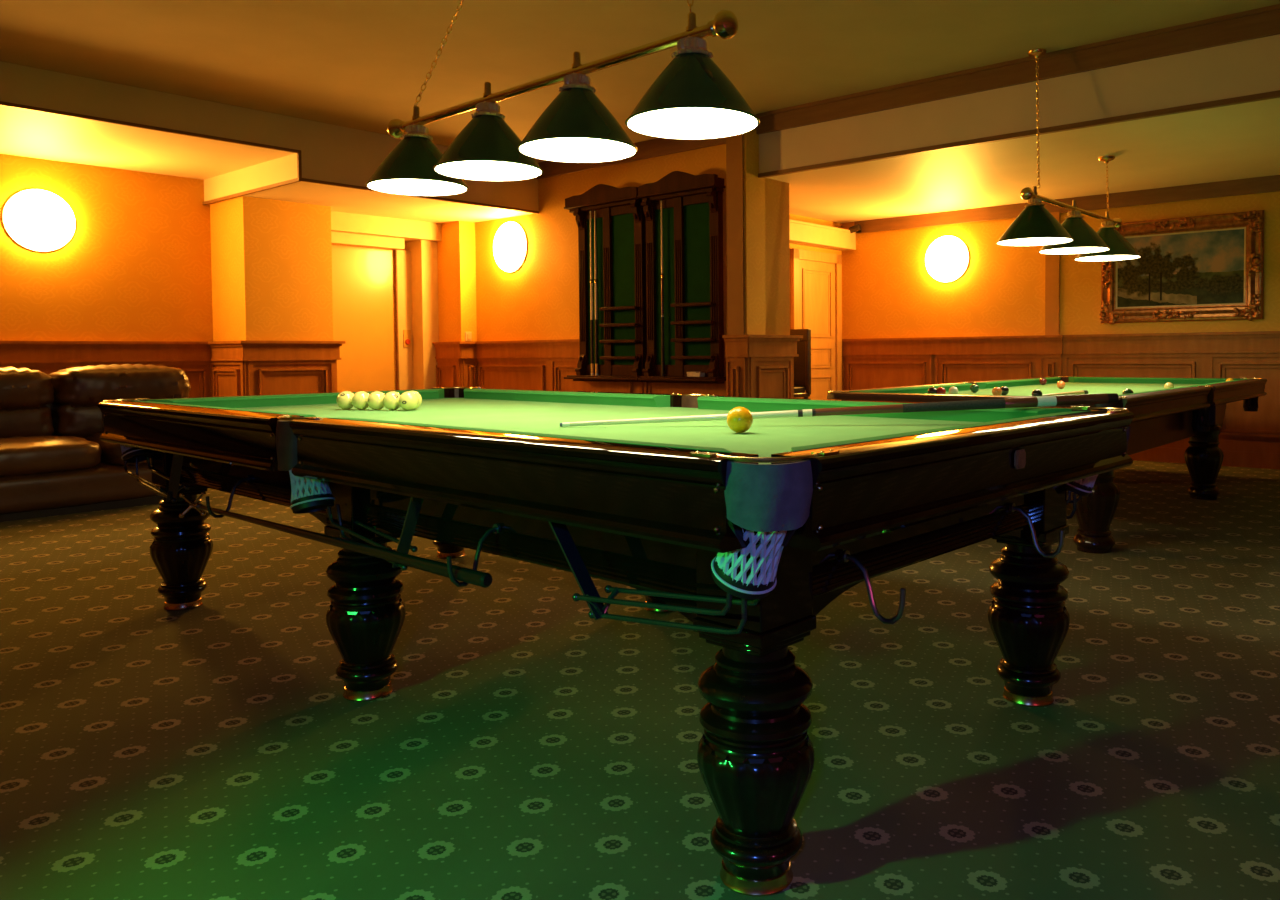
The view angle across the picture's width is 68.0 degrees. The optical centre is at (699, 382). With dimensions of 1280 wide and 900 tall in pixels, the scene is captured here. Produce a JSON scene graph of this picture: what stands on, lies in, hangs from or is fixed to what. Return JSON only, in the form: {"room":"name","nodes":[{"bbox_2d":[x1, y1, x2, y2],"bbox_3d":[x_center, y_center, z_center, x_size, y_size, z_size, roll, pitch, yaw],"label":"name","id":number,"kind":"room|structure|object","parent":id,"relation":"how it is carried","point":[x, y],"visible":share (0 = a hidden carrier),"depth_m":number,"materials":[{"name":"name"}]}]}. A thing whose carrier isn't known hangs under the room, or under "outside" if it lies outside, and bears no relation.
{"room":"games hall","nodes":[
{"label":"games hall","id":0,"kind":"room"},
{"bbox_2d":[0,154,212,341],"bbox_3d":[-7.635,-0.566,5.345,0.121,2.920,9.360,1,2,40],"label":"wall","id":1,"kind":"structure","parent":0,"point":[135,265],"depth_m":8.23,"materials":[{"name":"paint"}]},
{"bbox_2d":[2,189,75,251],"bbox_3d":[-5.419,-1.341,7.792,0.094,0.514,0.514,1,2,40],"label":"wall lamp","id":2,"kind":"object","parent":1,"relation":"attached to","point":[40,220],"visible":1,"depth_m":7.75,"materials":[{"name":"glass"}]},
{"bbox_2d":[0,341,211,397],"bbox_3d":[-7.551,0.322,5.308,0.081,1.145,9.360,1,2,40],"label":"trim","id":3,"kind":"structure","parent":1,"relation":"attached to","point":[48,357],"depth_m":8.20,"materials":[{"name":"brown wood"}]},
{"bbox_2d":[0,61,538,223],"bbox_3d":[-6.361,-1.808,5.853,2.480,0.490,11.850,1,2,40],"label":"ceiling","id":4,"kind":"structure","parent":0,"point":[329,152],"depth_m":7.66,"materials":[{"name":"paint"}]},
{"bbox_2d":[210,196,476,341],"bbox_3d":[-3.734,-0.497,9.812,1.430,2.440,2.490,1,2,40],"label":"wall","id":5,"kind":"structure","parent":0,"point":[271,260],"depth_m":8.78,"materials":[{"name":"paint"}]},
{"bbox_2d":[208,340,245,396],"bbox_3d":[-4.302,0.192,8.635,0.758,1.145,0.081,1,2,40],"label":"trim","id":6,"kind":"structure","parent":5,"relation":"attached to","point":[228,365],"depth_m":8.63,"materials":[{"name":"brown wood"}]},
{"bbox_2d":[0,101,538,213],"bbox_3d":[-6.115,-1.667,5.618,1.822,0.246,11.800,1,2,40],"label":"trim","id":7,"kind":"structure","parent":5,"relation":"attached to","point":[299,178],"depth_m":7.56,"materials":[{"name":"wood"}]},
{"bbox_2d":[241,340,345,394],"bbox_3d":[-3.748,0.183,8.763,0.082,1.145,0.986,1,2,40],"label":"trim","id":8,"kind":"structure","parent":5,"relation":"attached to","point":[272,367],"depth_m":8.74,"materials":[{"name":"brown wood"}]},
{"bbox_2d":[332,245,395,391],"bbox_3d":[-3.622,-0.349,9.848,0.040,2.140,1.020,1,2,40],"label":"door","id":9,"kind":"structure","parent":5,"relation":"in","point":[363,286],"depth_m":9.93,"materials":[{"name":"wood"}]},
{"bbox_2d":[331,211,441,389],"bbox_3d":[-3.398,-0.498,9.908,0.380,2.430,1.410,1,2,40],"label":"trim","id":10,"kind":"structure","parent":5,"relation":"attached to","point":[417,265],"depth_m":10.25,"materials":[{"name":"beige paint"}]},
{"bbox_2d":[394,250,398,389],"bbox_3d":[-3.286,-0.364,10.231,0.100,2.140,0.012,1,2,40],"label":"trim","id":11,"kind":"structure","parent":5,"relation":"attached to","point":[395,251],"depth_m":10.19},
{"bbox_2d":[403,330,410,346],"bbox_3d":[-3.176,-0.482,10.291,0.027,0.190,0.090,1,2,40],"label":"button","id":12,"kind":"object","parent":5,"relation":"attached to","point":[406,333],"visible":1,"depth_m":10.28,"materials":[{"name":"plastic"}]},
{"bbox_2d":[433,341,461,387],"bbox_3d":[-2.721,0.129,10.231,0.558,1.145,0.081,1,2,40],"label":"trim","id":13,"kind":"structure","parent":5,"relation":"attached to","point":[448,354],"depth_m":10.22,"materials":[{"name":"brown wood"}]},
{"bbox_2d":[460,341,475,386],"bbox_3d":[-2.471,0.130,10.153,0.081,1.145,0.278,1,2,40],"label":"trim","id":14,"kind":"structure","parent":5,"relation":"attached to","point":[468,348],"depth_m":10.14,"materials":[{"name":"brown wood"}]},
{"bbox_2d":[465,332,471,340],"bbox_3d":[-2.484,-0.499,10.171,0.020,0.100,0.080,1,2,40],"label":"light switch","id":15,"kind":"object","parent":5,"relation":"attached to","point":[468,335],"visible":1,"depth_m":10.16,"materials":[{"name":"beige plastic"}]},
{"bbox_2d":[475,144,789,340],"bbox_3d":[-0.827,-0.740,9.144,3.870,2.920,0.350,1,2,40],"label":"wall","id":16,"kind":"structure","parent":0,"point":[539,300],"depth_m":9.41,"materials":[{"name":"paint"}]},
{"bbox_2d":[493,221,527,271],"bbox_3d":[-1.989,-1.412,9.807,0.528,0.528,0.094,1,2,40],"label":"wall lamp","id":17,"kind":"object","parent":16,"relation":"attached to","point":[510,246],"visible":1,"depth_m":9.74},
{"bbox_2d":[475,339,725,396],"bbox_3d":[-1.032,0.152,9.068,3.680,1.145,0.082,1,2,40],"label":"trim","id":18,"kind":"structure","parent":16,"relation":"attached to","point":[522,364],"depth_m":9.49,"materials":[{"name":"brown wood"}]},
{"bbox_2d":[564,184,646,381],"bbox_3d":[-0.881,-0.916,8.741,0.972,1.809,0.160,1,2,40],"label":"cue rack","id":19,"kind":"object","parent":16,"relation":"attached to","point":[620,216],"visible":0.96,"depth_m":8.70,"materials":[{"name":"brown wood"}]},
{"bbox_2d":[590,210,593,374],"bbox_3d":[-1.013,-0.841,8.862,0.029,1.538,0.029,0,2,0],"label":"cue","id":20,"kind":"object","parent":19,"relation":"on","point":[591,280],"visible":1,"depth_m":8.86,"materials":[{"name":"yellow wood"}]},
{"bbox_2d":[594,210,597,374],"bbox_3d":[-0.968,-0.837,8.824,0.029,1.534,0.029,0,2,0],"label":"cue","id":21,"kind":"object","parent":19,"relation":"on","point":[595,260],"visible":1,"depth_m":8.82,"materials":[{"name":"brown wood"}]},
{"bbox_2d":[564,375,645,381],"bbox_3d":[-0.874,-0.040,8.769,0.972,0.055,0.160,1,2,40],"label":"shelf","id":22,"kind":"object","parent":19,"relation":"attached to","point":[604,378],"depth_m":8.70,"materials":[{"name":"brown wood"}]},
{"bbox_2d":[599,306,639,310],"bbox_3d":[-0.721,-0.678,8.616,0.455,0.028,0.100,1,2,40],"label":"shelf","id":23,"kind":"object","parent":19,"relation":"attached to","point":[606,308],"depth_m":8.59,"materials":[{"name":"brown wood"}]},
{"bbox_2d":[599,323,639,326],"bbox_3d":[-0.720,-0.526,8.620,0.455,0.028,0.100,1,2,40],"label":"shelf","id":24,"kind":"object","parent":19,"relation":"attached to","point":[605,324],"depth_m":8.58,"materials":[{"name":"brown wood"}]},
{"bbox_2d":[600,356,638,358],"bbox_3d":[-0.717,-0.229,8.630,0.455,0.028,0.100,1,2,40],"label":"shelf","id":25,"kind":"object","parent":19,"relation":"attached to","point":[601,357],"depth_m":8.57,"materials":[{"name":"brown wood"}]},
{"bbox_2d":[600,339,639,342],"bbox_3d":[-0.719,-0.378,8.625,0.455,0.028,0.100,1,2,40],"label":"shelf","id":26,"kind":"object","parent":19,"relation":"attached to","point":[605,340],"depth_m":8.59,"materials":[{"name":"brown wood"}]},
{"bbox_2d":[637,171,725,383],"bbox_3d":[-0.167,-0.903,8.139,0.884,1.809,0.160,1,2,40],"label":"cue rack","id":27,"kind":"object","parent":16,"relation":"attached to","point":[692,205],"visible":1,"depth_m":8.13,"materials":[{"name":"brown wood"}]},
{"bbox_2d":[661,200,664,375],"bbox_3d":[-0.327,-0.828,8.284,0.029,1.538,0.029,0,2,0],"label":"cue","id":28,"kind":"object","parent":27,"relation":"on","point":[662,282],"visible":1,"depth_m":8.28,"materials":[{"name":"wood"}]},
{"bbox_2d":[638,376,725,383],"bbox_3d":[-0.160,-0.027,8.167,0.884,0.055,0.160,1,2,40],"label":"shelf","id":29,"kind":"object","parent":27,"relation":"attached to","point":[657,379],"depth_m":8.09,"materials":[{"name":"brown wood"}]},
{"bbox_2d":[670,302,715,306],"bbox_3d":[-0.048,-0.666,8.049,0.455,0.028,0.100,1,2,40],"label":"shelf","id":30,"kind":"object","parent":27,"relation":"attached to","point":[677,304],"depth_m":8.02,"materials":[{"name":"brown wood"}]},
{"bbox_2d":[670,320,715,324],"bbox_3d":[-0.047,-0.514,8.053,0.455,0.028,0.100,1,2,40],"label":"shelf","id":31,"kind":"object","parent":27,"relation":"attached to","point":[677,322],"depth_m":8.03,"materials":[{"name":"brown wood"}]},
{"bbox_2d":[671,356,714,358],"bbox_3d":[-0.045,-0.216,8.063,0.455,0.028,0.100,1,2,40],"label":"shelf","id":32,"kind":"object","parent":27,"relation":"attached to","point":[672,357],"depth_m":8.01,"materials":[{"name":"brown wood"}]},
{"bbox_2d":[671,338,715,341],"bbox_3d":[-0.046,-0.366,8.058,0.455,0.028,0.100,1,2,40],"label":"shelf","id":33,"kind":"object","parent":27,"relation":"attached to","point":[676,339],"depth_m":8.03,"materials":[{"name":"brown wood"}]},
{"bbox_2d":[687,372,704,376],"bbox_3d":[-0.032,-0.073,8.031,0.146,0.042,0.074,1,2,40],"label":"box","id":34,"kind":"object","parent":27,"relation":"on","point":[689,374],"visible":1,"depth_m":8.00,"materials":[{"name":"white paper"}]},
{"bbox_2d":[748,334,802,397],"bbox_3d":[0.610,0.178,7.803,0.081,1.145,0.756,1,2,40],"label":"trim","id":35,"kind":"structure","parent":16,"relation":"attached to","point":[771,357],"depth_m":7.79,"materials":[{"name":"brown wood"}]},
{"bbox_2d":[536,4,1279,178],"bbox_3d":[3.271,-2.037,5.327,12.920,0.155,0.126,1,2,40],"label":"trim","id":36,"kind":"structure","parent":16,"relation":"attached to","point":[1262,22],"depth_m":6.32,"materials":[{"name":"wood"}]},
{"bbox_2d":[758,90,1279,177],"bbox_3d":[4.335,-1.608,4.434,10.130,0.032,0.047,1,2,40],"label":"trim","id":37,"kind":"structure","parent":16,"relation":"attached to","point":[1274,94],"depth_m":6.18,"materials":[{"name":"wood"}]},
{"bbox_2d":[0,460,1279,899],"bbox_3d":[-1.065,1.010,1.890,28.000,0.120,28.000,-1,2,-3],"label":"floor","id":38,"kind":"structure","parent":0,"point":[524,744],"depth_m":2.52,"materials":[{"name":"carpet"}]},
{"bbox_2d":[0,364,190,521],"bbox_3d":[-4.912,0.382,5.687,1.028,0.958,3.668,1,2,40],"label":"sofa","id":39,"kind":"object","parent":38,"relation":"on","point":[54,461],"visible":0.7,"depth_m":6.26,"materials":[{"name":"leather"}]},
{"bbox_2d":[0,406,53,437],"bbox_3d":[-4.788,0.276,6.151,0.320,0.319,0.985,1,2,40],"label":"lumbar cushion","id":40,"kind":"object","parent":39,"relation":"on","point":[25,421],"depth_m":6.31,"materials":[{"name":"leather"}]},
{"bbox_2d":[0,366,53,410],"bbox_3d":[-4.805,0.054,6.156,0.438,0.332,0.993,1,2,40],"label":"cushion","id":41,"kind":"object","parent":39,"relation":"on","point":[21,389],"depth_m":6.28,"materials":[{"name":"leather"}]},
{"bbox_2d":[0,436,101,476],"bbox_3d":[-4.468,0.475,5.999,0.741,0.247,1.083,1,2,40],"label":"seat cushion","id":42,"kind":"object","parent":39,"relation":"on","point":[20,456],"depth_m":5.96,"materials":[{"name":"leather"}]},
{"bbox_2d":[51,404,103,438],"bbox_3d":[-4.180,0.251,6.871,0.308,0.317,0.869,1,2,40],"label":"lumbar cushion","id":43,"kind":"object","parent":39,"relation":"on","point":[84,421],"depth_m":6.55,"materials":[{"name":"leather"}]},
{"bbox_2d":[86,433,150,465],"bbox_3d":[-3.869,0.451,6.709,0.745,0.249,0.762,1,2,40],"label":"seat cushion","id":44,"kind":"object","parent":39,"relation":"on","point":[111,453],"depth_m":6.29,"materials":[{"name":"leather"}]},
{"bbox_2d":[48,364,190,406],"bbox_3d":[-4.200,0.030,6.874,0.444,0.335,0.877,1,2,40],"label":"cushion","id":45,"kind":"object","parent":39,"relation":"on","point":[86,386],"depth_m":6.67,"materials":[{"name":"leather"}]},
{"bbox_2d":[98,387,1133,895],"bbox_3d":[-0.569,0.485,3.253,3.454,0.835,1.743,1,2,42],"label":"table","id":46,"kind":"object","parent":38,"relation":"on","point":[749,535],"visible":0.98,"depth_m":2.12,"materials":[{"name":"brown wood"}]},
{"bbox_2d":[133,401,315,416],"bbox_3d":[-1.672,0.106,3.251,1.471,0.049,0.066,1,2,42],"label":"cushion","id":47,"kind":"object","parent":46,"relation":"on","point":[148,402],"depth_m":3.09,"materials":[{"name":"green fabric"}]},
{"bbox_2d":[147,389,443,407],"bbox_3d":[-1.750,0.073,4.317,0.066,0.049,1.386,1,2,42],"label":"cushion","id":48,"kind":"object","parent":46,"relation":"on","point":[426,394],"depth_m":4.16,"materials":[{"name":"green fabric"}]},
{"bbox_2d":[179,492,491,587],"bbox_3d":[-1.122,0.437,2.706,1.760,0.090,0.090,1,2,42],"label":"cue rest","id":49,"kind":"object","parent":46,"relation":"attached to","point":[478,578],"visible":1,"depth_m":2.44,"materials":[{"name":"black"}]},
{"bbox_2d":[336,391,353,409],"bbox_3d":[-1.436,0.071,3.847,0.076,0.076,0.076,0,2,0],"label":"ball","id":50,"kind":"object","parent":46,"relation":"on","point":[344,399],"visible":0.91,"depth_m":3.82,"materials":[{"name":"beige plastic"}]},
{"bbox_2d":[352,391,368,409],"bbox_3d":[-1.365,0.071,3.821,0.076,0.076,0.076,0,2,0],"label":"ball","id":51,"kind":"object","parent":46,"relation":"on","point":[359,399],"visible":0.89,"depth_m":3.79,"materials":[{"name":"beige plastic"}]},
{"bbox_2d":[367,391,384,409],"bbox_3d":[-1.293,0.071,3.795,0.076,0.076,0.076,0,2,0],"label":"ball","id":52,"kind":"object","parent":46,"relation":"on","point":[375,399],"visible":0.9,"depth_m":3.77,"materials":[{"name":"beige plastic"}]},
{"bbox_2d":[383,391,399,409],"bbox_3d":[-1.222,0.071,3.768,0.076,0.076,0.076,0,2,0],"label":"ball","id":53,"kind":"object","parent":46,"relation":"on","point":[390,399],"visible":0.9,"depth_m":3.74,"materials":[{"name":"beige plastic"}]},
{"bbox_2d":[399,391,417,410],"bbox_3d":[-1.151,0.071,3.742,0.076,0.076,0.076,0,2,0],"label":"ball","id":54,"kind":"object","parent":46,"relation":"on","point":[408,400],"visible":1,"depth_m":3.72,"materials":[{"name":"beige plastic"}]},
{"bbox_2d":[410,391,421,408],"bbox_3d":[-1.159,0.069,3.819,0.076,0.076,0.076,0,2,0],"label":"ball","id":55,"kind":"object","parent":46,"relation":"on","point":[415,392],"visible":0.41,"depth_m":3.81,"materials":[{"name":"beige plastic"}]},
{"bbox_2d":[332,418,731,452],"bbox_3d":[-0.465,0.131,2.147,1.471,0.049,0.066,1,2,42],"label":"cushion","id":56,"kind":"object","parent":46,"relation":"on","point":[637,443],"depth_m":1.97,"materials":[{"name":"green fabric"}]},
{"bbox_2d":[464,388,669,406],"bbox_3d":[-0.680,0.064,4.335,1.471,0.049,0.066,1,2,42],"label":"cushion","id":57,"kind":"object","parent":46,"relation":"on","point":[584,398],"depth_m":4.20,"materials":[{"name":"green fabric"}]},
{"bbox_2d":[727,407,752,432],"bbox_3d":[0.109,0.100,2.574,0.071,0.071,0.071,0,2,0],"label":"ball","id":58,"kind":"object","parent":46,"relation":"on","point":[739,419],"visible":1,"depth_m":2.55,"materials":[{"name":"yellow plastic"}]},
{"bbox_2d":[560,393,1118,426],"bbox_3d":[0.407,0.081,2.808,1.650,0.089,0.032,0,2,1],"label":"cue","id":59,"kind":"object","parent":46,"relation":"on","point":[1103,398],"visible":0.98,"depth_m":2.80,"materials":[{"name":"brown wood"}]},
{"bbox_2d":[697,396,1070,421],"bbox_3d":[0.527,0.089,3.232,1.471,0.049,0.066,1,2,42],"label":"cushion","id":60,"kind":"object","parent":46,"relation":"on","point":[712,403],"depth_m":3.17,"materials":[{"name":"green fabric"}]},
{"bbox_2d":[791,411,1087,451],"bbox_3d":[0.605,0.122,2.165,0.066,0.049,1.386,1,2,42],"label":"cushion","id":61,"kind":"object","parent":46,"relation":"on","point":[992,423],"depth_m":1.99,"materials":[{"name":"green fabric"}]},
{"bbox_2d":[790,329,810,398],"bbox_3d":[0.699,0.124,8.498,0.458,1.211,0.425,1,2,40],"label":"bar stool","id":62,"kind":"object","parent":38,"relation":"on","point":[802,364],"visible":0.27,"depth_m":8.49,"materials":[{"name":"black wood"}]},
{"bbox_2d":[827,376,1266,553],"bbox_3d":[2.596,0.390,6.542,1.717,0.770,3.878,1,2,40],"label":"table","id":63,"kind":"object","parent":38,"relation":"on","point":[1162,416],"visible":0.55,"depth_m":5.97,"materials":[{"name":"fabric"}]},
{"bbox_2d":[846,383,971,393],"bbox_3d":[1.446,0.051,6.290,0.066,0.049,1.683,1,2,40],"label":"cushion","id":64,"kind":"object","parent":63,"relation":"on","point":[961,386],"depth_m":6.26,"materials":[{"name":"green fabric"}]},
{"bbox_2d":[928,387,936,393],"bbox_3d":[1.456,0.055,5.918,0.060,0.060,0.060,0,2,0],"label":"ball","id":65,"kind":"object","parent":63,"relation":"on","point":[932,390],"visible":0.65,"depth_m":5.90,"materials":[{"name":"black plastic"}]},
{"bbox_2d":[937,387,945,393],"bbox_3d":[1.509,0.055,5.920,0.060,0.060,0.060,0,2,0],"label":"ball","id":66,"kind":"object","parent":63,"relation":"on","point":[940,390],"visible":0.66,"depth_m":5.90,"materials":[{"name":"red plastic"}]},
{"bbox_2d":[863,392,1038,396],"bbox_3d":[1.429,0.087,5.150,1.360,0.049,0.066,1,2,40],"label":"cushion","id":67,"kind":"object","parent":63,"relation":"on","point":[863,392],"depth_m":5.16,"materials":[{"name":"green fabric"}]},
{"bbox_2d":[949,386,957,393],"bbox_3d":[1.599,0.053,5.965,0.060,0.060,0.060,0,2,0],"label":"ball","id":68,"kind":"object","parent":63,"relation":"on","point":[952,390],"visible":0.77,"depth_m":5.94,"materials":[{"name":"white plastic"}]},
{"bbox_2d":[970,384,978,392],"bbox_3d":[1.856,0.037,6.393,0.060,0.060,0.060,0,2,0],"label":"ball","id":69,"kind":"object","parent":63,"relation":"on","point":[974,388],"visible":1,"depth_m":6.37,"materials":[{"name":"green plastic"}]},
{"bbox_2d":[992,387,1001,394],"bbox_3d":[1.834,0.055,5.840,0.060,0.060,0.060,0,2,0],"label":"ball","id":70,"kind":"object","parent":63,"relation":"on","point":[995,391],"visible":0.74,"depth_m":5.82,"materials":[{"name":"orange plastic"}]},
{"bbox_2d":[1000,386,1008,394],"bbox_3d":[1.920,0.050,5.973,0.060,0.060,0.060,0,2,0],"label":"ball","id":71,"kind":"object","parent":63,"relation":"on","point":[1005,390],"visible":0.74,"depth_m":5.95,"materials":[{"name":"black plastic"}]},
{"bbox_2d":[976,377,1060,388],"bbox_3d":[2.636,-0.003,7.701,0.066,0.049,1.683,1,2,40],"label":"cushion","id":72,"kind":"object","parent":63,"relation":"on","point":[1050,380],"depth_m":7.51,"materials":[{"name":"green fabric"}]},
{"bbox_2d":[1031,389,1042,395],"bbox_3d":[1.936,0.067,5.433,0.060,0.060,0.060,0,2,0],"label":"ball","id":73,"kind":"object","parent":63,"relation":"on","point":[1036,392],"visible":0.63,"depth_m":5.41,"materials":[{"name":"black plastic"}]},
{"bbox_2d":[1057,381,1064,388],"bbox_3d":[2.645,0.014,6.931,0.060,0.060,0.060,0,2,0],"label":"ball","id":74,"kind":"object","parent":63,"relation":"on","point":[1060,384],"visible":1,"depth_m":6.91,"materials":[{"name":"orange plastic"}]},
{"bbox_2d":[1042,390,1087,395],"bbox_3d":[2.033,0.075,5.588,1.020,0.033,0.033,-2,2,-41],"label":"cue","id":75,"kind":"object","parent":63,"relation":"on","point":[1082,391],"visible":0.39,"depth_m":5.77,"materials":[{"name":"brown wood"}]},
{"bbox_2d":[1118,387,1186,395],"bbox_3d":[2.550,0.071,5.360,0.066,0.049,1.683,1,2,40],"label":"cushion","id":76,"kind":"object","parent":63,"relation":"on","point":[1146,392],"depth_m":5.33,"materials":[{"name":"green fabric"}]},
{"bbox_2d":[1069,377,1239,383],"bbox_3d":[3.758,-0.018,7.911,1.360,0.049,0.066,1,2,40],"label":"cushion","id":77,"kind":"object","parent":63,"relation":"on","point":[1130,380],"depth_m":7.91,"materials":[{"name":"green fabric"}]},
{"bbox_2d":[1164,382,1173,388],"bbox_3d":[3.180,0.026,6.415,0.060,0.060,0.060,0,2,0],"label":"ball","id":78,"kind":"object","parent":63,"relation":"on","point":[1168,385],"visible":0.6,"depth_m":6.39,"materials":[{"name":"beige plastic"}]},
{"bbox_2d":[1190,379,1247,386],"bbox_3d":[3.740,0.018,6.771,0.066,0.049,1.683,1,2,40],"label":"cushion","id":79,"kind":"object","parent":63,"relation":"on","point":[1240,379],"depth_m":6.65,"materials":[{"name":"green fabric"}]},
{"bbox_2d":[1244,407,1257,411],"bbox_3d":[4.340,0.207,7.455,0.100,0.036,0.100,1,2,40],"label":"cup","id":80,"kind":"object","parent":63,"relation":"on","point":[1252,409],"depth_m":7.41,"materials":[{"name":"leather"}]},
{"bbox_2d":[0,0,1279,162],"bbox_3d":[-0.489,-1.994,0.873,12.930,0.100,11.820,1,2,40],"label":"ceiling","id":81,"kind":"structure","parent":0,"point":[364,65],"depth_m":5.83,"materials":[{"name":"paint"}]},
{"bbox_2d":[366,0,759,195],"bbox_3d":[-0.505,-1.387,3.242,1.846,1.272,0.562,1,2,42],"label":"lamp","id":82,"kind":"object","parent":81,"relation":"hanging from","point":[692,98],"visible":1,"depth_m":2.97,"materials":[{"name":"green metal"}]},
{"bbox_2d":[369,179,464,193],"bbox_3d":[-1.099,-0.766,3.689,0.364,0.007,0.364,1,2,42],"label":"diffuser","id":83,"kind":"object","parent":82,"relation":"attached to","point":[393,186],"depth_m":3.67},
{"bbox_2d":[436,161,540,178],"bbox_3d":[-0.751,-0.758,3.371,0.364,0.007,0.364,1,2,42],"label":"diffuser","id":84,"kind":"object","parent":82,"relation":"attached to","point":[455,169],"depth_m":3.36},
{"bbox_2d":[520,138,633,159],"bbox_3d":[-0.391,-0.751,3.042,0.364,0.007,0.364,1,2,42],"label":"diffuser","id":85,"kind":"object","parent":82,"relation":"attached to","point":[538,148],"depth_m":3.02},
{"bbox_2d":[629,108,755,136],"bbox_3d":[-0.020,-0.743,2.703,0.364,0.007,0.364,1,2,42],"label":"diffuser","id":86,"kind":"object","parent":82,"relation":"attached to","point":[654,122],"depth_m":2.69,"materials":[{"name":"glass"}]},
{"bbox_2d":[996,48,1140,260],"bbox_3d":[2.568,-1.527,6.475,0.460,1.245,1.933,1,2,40],"label":"lamp","id":87,"kind":"object","parent":81,"relation":"hanging from","point":[1035,225],"visible":1,"depth_m":6.29,"materials":[{"name":"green metal"}]},
{"bbox_2d":[998,238,1071,244],"bbox_3d":[2.098,-0.888,5.931,0.440,0.007,0.440,1,2,40],"label":"diffuser","id":88,"kind":"object","parent":87,"relation":"attached to","point":[1002,241],"depth_m":5.93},
{"bbox_2d":[1040,247,1108,252],"bbox_3d":[2.562,-0.909,6.481,0.440,0.007,0.440,1,2,40],"label":"diffuser","id":89,"kind":"object","parent":87,"relation":"attached to","point":[1044,249],"depth_m":6.46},
{"bbox_2d":[1077,255,1138,259],"bbox_3d":[3.026,-0.930,7.031,0.440,0.007,0.440,1,2,40],"label":"diffuser","id":90,"kind":"object","parent":87,"relation":"attached to","point":[1079,257],"depth_m":6.99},
{"bbox_2d":[743,128,789,334],"bbox_3d":[0.499,-0.711,7.863,0.190,2.920,0.600,1,2,40],"label":"wall pier","id":91,"kind":"object","parent":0,"point":[755,228],"visible":0.29,"depth_m":7.71,"materials":[{"name":"paint"}]},
{"bbox_2d":[726,134,744,334],"bbox_3d":[0.287,-1.194,7.620,0.165,1.625,0.015,1,2,40],"label":"trim","id":92,"kind":"structure","parent":91,"relation":"attached to","point":[734,145],"depth_m":7.61,"materials":[{"name":"wood"}]},
{"bbox_2d":[722,334,748,396],"bbox_3d":[0.317,0.187,7.605,0.268,1.145,0.081,1,2,40],"label":"trim","id":93,"kind":"structure","parent":91,"relation":"attached to","point":[736,346],"depth_m":7.61,"materials":[{"name":"brown wood"}]},
{"bbox_2d":[789,214,841,254],"bbox_3d":[0.770,-0.550,9.708,0.150,2.480,2.560,1,2,40],"label":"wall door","id":94,"kind":"structure","parent":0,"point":[791,216],"depth_m":10.12,"materials":[{"name":"paint"}]},
{"bbox_2d":[759,34,1279,222],"bbox_3d":[4.882,-1.900,5.907,11.200,0.490,2.990,1,2,40],"label":"ceiling","id":95,"kind":"structure","parent":0,"point":[1238,141],"depth_m":6.82,"materials":[{"name":"paint"}]},
{"bbox_2d":[842,191,1279,338],"bbox_3d":[5.821,-0.508,7.050,11.200,2.480,0.155,1,2,40],"label":"wall","id":96,"kind":"structure","parent":0,"point":[889,291],"depth_m":9.38,"materials":[{"name":"paint"}]},
{"bbox_2d":[790,248,841,390],"bbox_3d":[1.257,-0.362,10.136,0.050,2.070,0.930,1,2,40],"label":"door frame","id":97,"kind":"structure","parent":96,"relation":"attached to","point":[795,254],"depth_m":10.20,"materials":[{"name":"brown wood"}]},
{"bbox_2d":[799,259,834,398],"bbox_3d":[1.272,-0.312,10.124,0.089,1.970,0.730,1,2,40],"label":"door","id":98,"kind":"structure","parent":96,"relation":"in","point":[817,279],"depth_m":10.16,"materials":[{"name":"brown wood"}]},
{"bbox_2d":[789,219,855,250],"bbox_3d":[0.862,-1.531,9.528,0.195,0.200,2.460,1,2,40],"label":"beam","id":99,"kind":"structure","parent":96,"relation":"attached to","point":[801,233],"depth_m":9.90,"materials":[{"name":"beige paint"}]},
{"bbox_2d":[849,224,861,232],"bbox_3d":[1.704,-1.677,10.304,0.136,0.096,0.120,1,2,40],"label":"security camera","id":100,"kind":"object","parent":96,"relation":"attached to","point":[857,228],"visible":1,"depth_m":10.26,"materials":[{"name":"black plastic"}]},
{"bbox_2d":[842,335,1039,390],"bbox_3d":[2.423,0.100,9.830,2.240,1.145,0.081,1,2,40],"label":"wainscoting","id":101,"kind":"structure","parent":96,"relation":"attached to","point":[870,363],"depth_m":9.80,"materials":[{"name":"brown wood"}]},
{"bbox_2d":[925,235,968,281],"bbox_3d":[2.515,-1.271,9.692,0.480,0.480,0.094,1,2,40],"label":"wall lamp","id":102,"kind":"object","parent":96,"relation":"attached to","point":[947,257],"visible":1,"depth_m":9.65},
{"bbox_2d":[1036,335,1062,376],"bbox_3d":[3.343,0.118,9.028,0.252,1.145,0.081,1,2,40],"label":"trim","id":103,"kind":"structure","parent":96,"relation":"attached to","point":[1050,350],"depth_m":9.01,"materials":[{"name":"brown wood"}]},
{"bbox_2d":[854,175,1279,233],"bbox_3d":[5.881,-1.628,6.881,10.920,0.130,0.030,1,2,40],"label":"trim","id":104,"kind":"structure","parent":96,"relation":"attached to","point":[1264,184],"depth_m":8.70,"materials":[{"name":"wood"}]},
{"bbox_2d":[1062,331,1279,468],"bbox_3d":[6.743,0.180,6.189,8.660,1.145,0.085,1,2,40],"label":"wainscoting","id":105,"kind":"structure","parent":96,"relation":"attached to","point":[1249,439],"depth_m":8.15,"materials":[{"name":"brown wood"}]},
{"bbox_2d":[1099,210,1263,323],"bbox_3d":[4.191,-0.994,8.303,1.310,0.931,0.073,1,2,40],"label":"framed painting","id":106,"kind":"object","parent":96,"relation":"attached to","point":[1205,267],"visible":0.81,"depth_m":8.25,"materials":[{"name":"wood"}]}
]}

